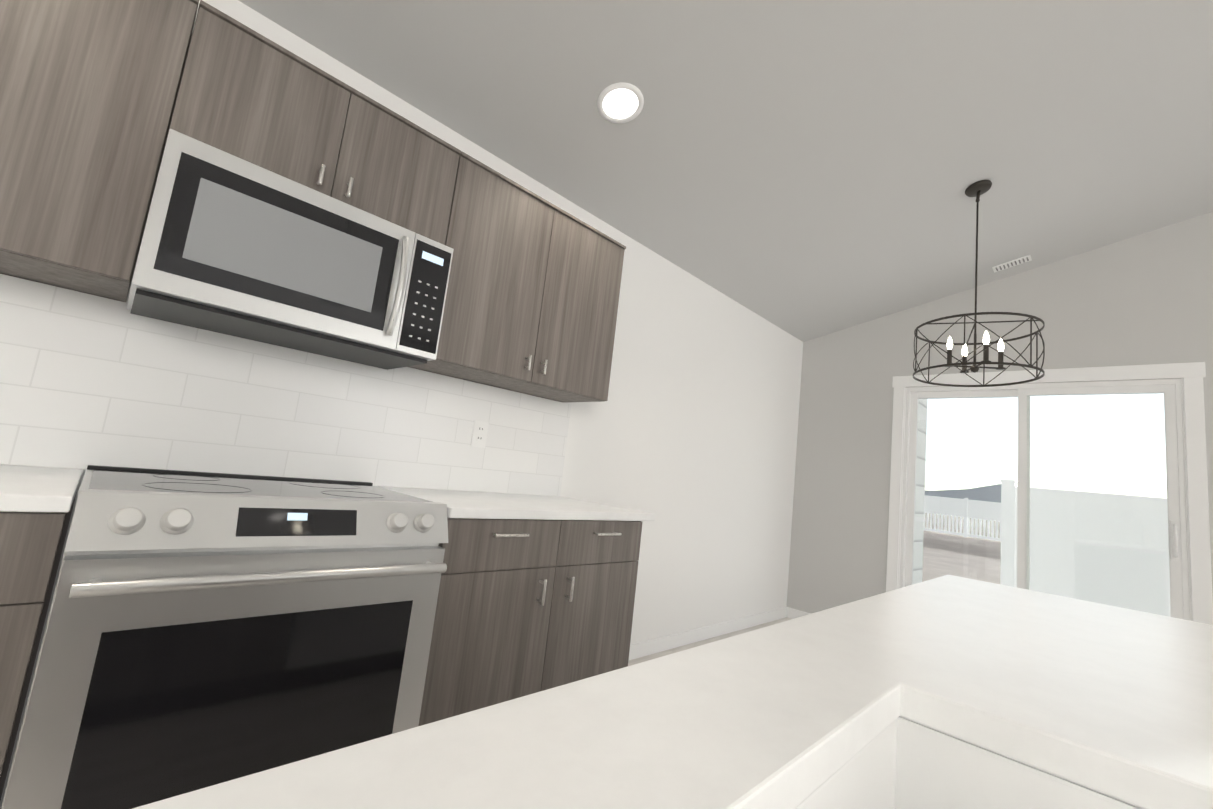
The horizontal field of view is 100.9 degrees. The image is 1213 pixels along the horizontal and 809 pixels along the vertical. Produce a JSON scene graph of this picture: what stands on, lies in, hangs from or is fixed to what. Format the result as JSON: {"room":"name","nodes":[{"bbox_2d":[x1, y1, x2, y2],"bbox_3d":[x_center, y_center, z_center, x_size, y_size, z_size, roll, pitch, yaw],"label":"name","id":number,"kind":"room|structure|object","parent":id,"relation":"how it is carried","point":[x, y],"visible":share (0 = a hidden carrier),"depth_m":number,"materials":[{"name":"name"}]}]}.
{"room":"kitchen","nodes":[
{"label":"kitchen","id":0,"kind":"room"},
{"bbox_2d":[0,0,802,808],"bbox_3d":[-0.764,-0.021,2.151,0.120,2.580,7.180,-1,-11,45],"label":"wall","id":1,"kind":"structure","parent":0,"point":[686,432],"depth_m":3.33,"materials":[{"name":"white paint"}]},
{"bbox_2d":[0,0,198,301],"bbox_3d":[-1.529,-0.753,1.057,0.363,0.773,0.900,-1,-11,45],"label":"upper cabinet","id":2,"kind":"object","parent":1,"relation":"attached to","point":[88,91],"visible":0.96,"depth_m":1.17,"materials":[{"name":"brown wood"}]},
{"bbox_2d":[0,274,570,495],"bbox_3d":[-1.130,0.041,1.690,0.012,0.536,2.609,-1,-11,45],"label":"tile backsplash","id":3,"kind":"structure","parent":1,"relation":"attached to","point":[86,379],"depth_m":1.61,"materials":[{"name":"white tile"}]},
{"bbox_2d":[471,420,488,447],"bbox_3d":[-0.565,0.133,2.238,0.008,0.116,0.072,-1,-11,45],"label":"electrical outlet","id":4,"kind":"object","parent":3,"relation":"attached to","point":[479,433],"visible":1,"depth_m":2.23,"materials":[{"name":"white plastic"}]},
{"bbox_2d":[159,0,460,244],"bbox_3d":[-0.928,-0.798,1.658,0.363,0.395,0.760,-1,-11,45],"label":"upper cabinet","id":5,"kind":"object","parent":1,"relation":"attached to","point":[248,94],"visible":0.85,"depth_m":1.49,"materials":[{"name":"brown wood"}]},
{"bbox_2d":[127,129,453,369],"bbox_3d":[-0.939,-0.401,1.571,0.456,0.406,0.754,-1,-11,45],"label":"over-the-range microwave","id":6,"kind":"object","parent":5,"relation":"attached to","point":[232,245],"visible":1,"depth_m":1.39,"materials":[{"name":"silver metal"}]},
{"bbox_2d":[407,152,625,401],"bbox_3d":[-0.369,-0.469,2.211,0.363,0.773,0.900,-1,-11,45],"label":"upper cabinet","id":7,"kind":"object","parent":1,"relation":"attached to","point":[532,297],"visible":0.81,"depth_m":2.05,"materials":[{"name":"brown wood"}]},
{"bbox_2d":[629,607,787,659],"bbox_3d":[0.620,1.569,3.411,0.013,0.085,2.710,-1,-11,45],"label":"baseboard","id":8,"kind":"structure","parent":1,"relation":"attached to","point":[650,647],"depth_m":3.43,"materials":[{"name":"white"}]},
{"bbox_2d":[628,617,790,665],"bbox_3d":[1.812,1.261,-0.755,7.840,0.120,7.180,-1,-11,45],"label":"floor","id":9,"kind":"structure","parent":0,"point":[669,651],"depth_m":3.38,"materials":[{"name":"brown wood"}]},
{"bbox_2d":[0,492,76,799],"bbox_3d":[-1.579,0.564,0.779,0.653,0.887,0.893,-1,-11,45],"label":"base cabinet","id":10,"kind":"object","parent":9,"relation":"on","point":[31,545],"visible":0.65,"depth_m":0.90,"materials":[{"name":"brown wood"}]},
{"bbox_2d":[0,465,82,511],"bbox_3d":[-1.525,0.112,0.838,0.632,0.030,0.895,-1,-11,45],"label":"countertop","id":11,"kind":"structure","parent":10,"relation":"on","point":[33,489],"depth_m":0.97,"materials":[{"name":"white stone"}]},
{"bbox_2d":[1,465,447,808],"bbox_3d":[-0.966,0.685,1.330,0.698,0.931,0.756,-1,-11,45],"label":"range","id":12,"kind":"object","parent":9,"relation":"on","point":[204,629],"visible":1,"depth_m":1.07,"materials":[{"name":"silver metal"}]},
{"bbox_2d":[418,517,641,725],"bbox_3d":[-0.416,0.849,1.936,0.653,0.887,0.896,-1,-11,45],"label":"base cabinet","id":13,"kind":"object","parent":9,"relation":"on","point":[524,607],"visible":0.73,"depth_m":1.67,"materials":[{"name":"brown wood"}]},
{"bbox_2d":[377,486,655,520],"bbox_3d":[-0.346,0.401,2.010,0.632,0.030,0.947,-1,-11,45],"label":"countertop","id":14,"kind":"structure","parent":13,"relation":"on","point":[474,505],"depth_m":1.84,"materials":[{"name":"white stone"}]},
{"bbox_2d":[132,574,1212,808],"bbox_3d":[0.510,0.724,0.265,0.981,0.910,1.875,-1,-11,45],"label":"kitchen island","id":15,"kind":"object","parent":9,"relation":"on","point":[1100,698],"visible":0.92,"depth_m":0.40,"materials":[{"name":"white quartz"},{"name":"white painted wood"}]},
{"bbox_2d":[796,716,1141,808],"bbox_3d":[0.150,0.346,0.127,0.355,0.219,0.680,-1,-11,45],"label":"undermount sink","id":16,"kind":"object","parent":15,"relation":"in","point":[899,762],"visible":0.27,"depth_m":0.43,"materials":[{"name":"white ceramic"}]},
{"bbox_2d":[238,0,1212,341],"bbox_3d":[2.160,-1.792,-0.354,8.740,1.413,7.220,-1,-11,45],"label":"ceiling","id":17,"kind":"structure","parent":0,"point":[804,170],"depth_m":2.22,"materials":[{"name":"grey paint"}]},
{"bbox_2d":[597,82,643,122],"bbox_3d":[0.058,-1.253,2.088,0.190,0.048,0.194,-1,-11,45],"label":"recessed light","id":18,"kind":"object","parent":17,"relation":"in","point":[619,101],"visible":1,"depth_m":2.08,"materials":[{"name":"white"}]},
{"bbox_2d":[913,180,1044,386],"bbox_3d":[1.939,-0.661,2.628,0.541,1.053,0.542,-1,-11,45],"label":"drum chandelier","id":19,"kind":"object","parent":17,"relation":"hanging from","point":[977,189],"visible":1,"depth_m":2.57,"materials":[{"name":"brown metal"}]},
{"bbox_2d":[992,255,1031,272],"bbox_3d":[2.808,-0.975,3.472,0.206,0.054,0.090,-1,-11,45],"label":"ceiling vent","id":20,"kind":"object","parent":17,"relation":"in","point":[1012,263],"visible":1,"depth_m":3.46,"materials":[{"name":"white metal"}]},
{"bbox_2d":[787,212,1212,613],"bbox_3d":[4.534,-0.010,1.901,7.720,3.685,0.120,-1,-11,45],"label":"wall","id":21,"kind":"structure","parent":0,"point":[1145,298],"depth_m":3.87,"materials":[{"name":"grey paint"}]},
{"bbox_2d":[787,607,810,618],"bbox_3d":[1.836,1.795,4.076,0.758,0.085,0.013,-1,-11,45],"label":"baseboard","id":22,"kind":"structure","parent":21,"relation":"attached to","point":[792,613],"depth_m":4.29,"materials":[{"name":"white"}]},
{"bbox_2d":[899,379,1189,620],"bbox_3d":[2.816,0.844,3.386,1.468,1.999,0.142,-1,-11,45],"label":"sliding door","id":23,"kind":"structure","parent":21,"relation":"in","point":[1170,389],"depth_m":3.35,"materials":[{"name":"clear glass"}]},
{"bbox_2d":[886,362,1212,624],"bbox_3d":[2.792,0.794,3.363,1.634,2.088,0.032,-1,-11,45],"label":"door frame","id":24,"kind":"structure","parent":21,"relation":"attached to","point":[1191,375],"depth_m":2.98,"materials":[{"name":"white"}]},
{"label":"outside","id":25,"kind":"structure","parent":0,"visible":0},
{"bbox_2d":[922,513,1000,583],"bbox_3d":[55.560,15.341,58.055,140.000,0.300,154.628,-1,-11,45],"label":"ground","id":26,"kind":"structure","parent":25,"point":[980,544],"depth_m":14.18,"materials":[{"name":"grey concrete"}]},
{"bbox_2d":[913,399,927,583],"bbox_3d":[2.400,0.328,4.764,0.885,3.520,0.988,-1,-11,45],"label":"siding","id":27,"kind":"object","parent":26,"relation":"on","point":[921,457],"depth_m":4.63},
{"bbox_2d":[924,495,1000,540],"bbox_3d":[16.048,5.327,24.418,60.150,1.830,0.150,-1,-11,45],"label":"fence","id":28,"kind":"object","parent":26,"relation":"on","point":[959,504],"depth_m":23.60,"materials":[{"name":"white plastic"}]},
{"bbox_2d":[1000,479,1170,616],"bbox_3d":[7.332,1.674,3.423,7.350,1.630,0.150,-1,-11,45],"label":"fence","id":29,"kind":"object","parent":26,"relation":"on","point":[1079,526],"depth_m":5.46,"materials":[{"name":"white plastic"}]},
{"bbox_2d":[925,484,1000,502],"bbox_3d":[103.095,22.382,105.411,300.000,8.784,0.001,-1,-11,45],"label":"hills","id":30,"kind":"structure","parent":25,"point":[980,495],"depth_m":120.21,"materials":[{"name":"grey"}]}
]}

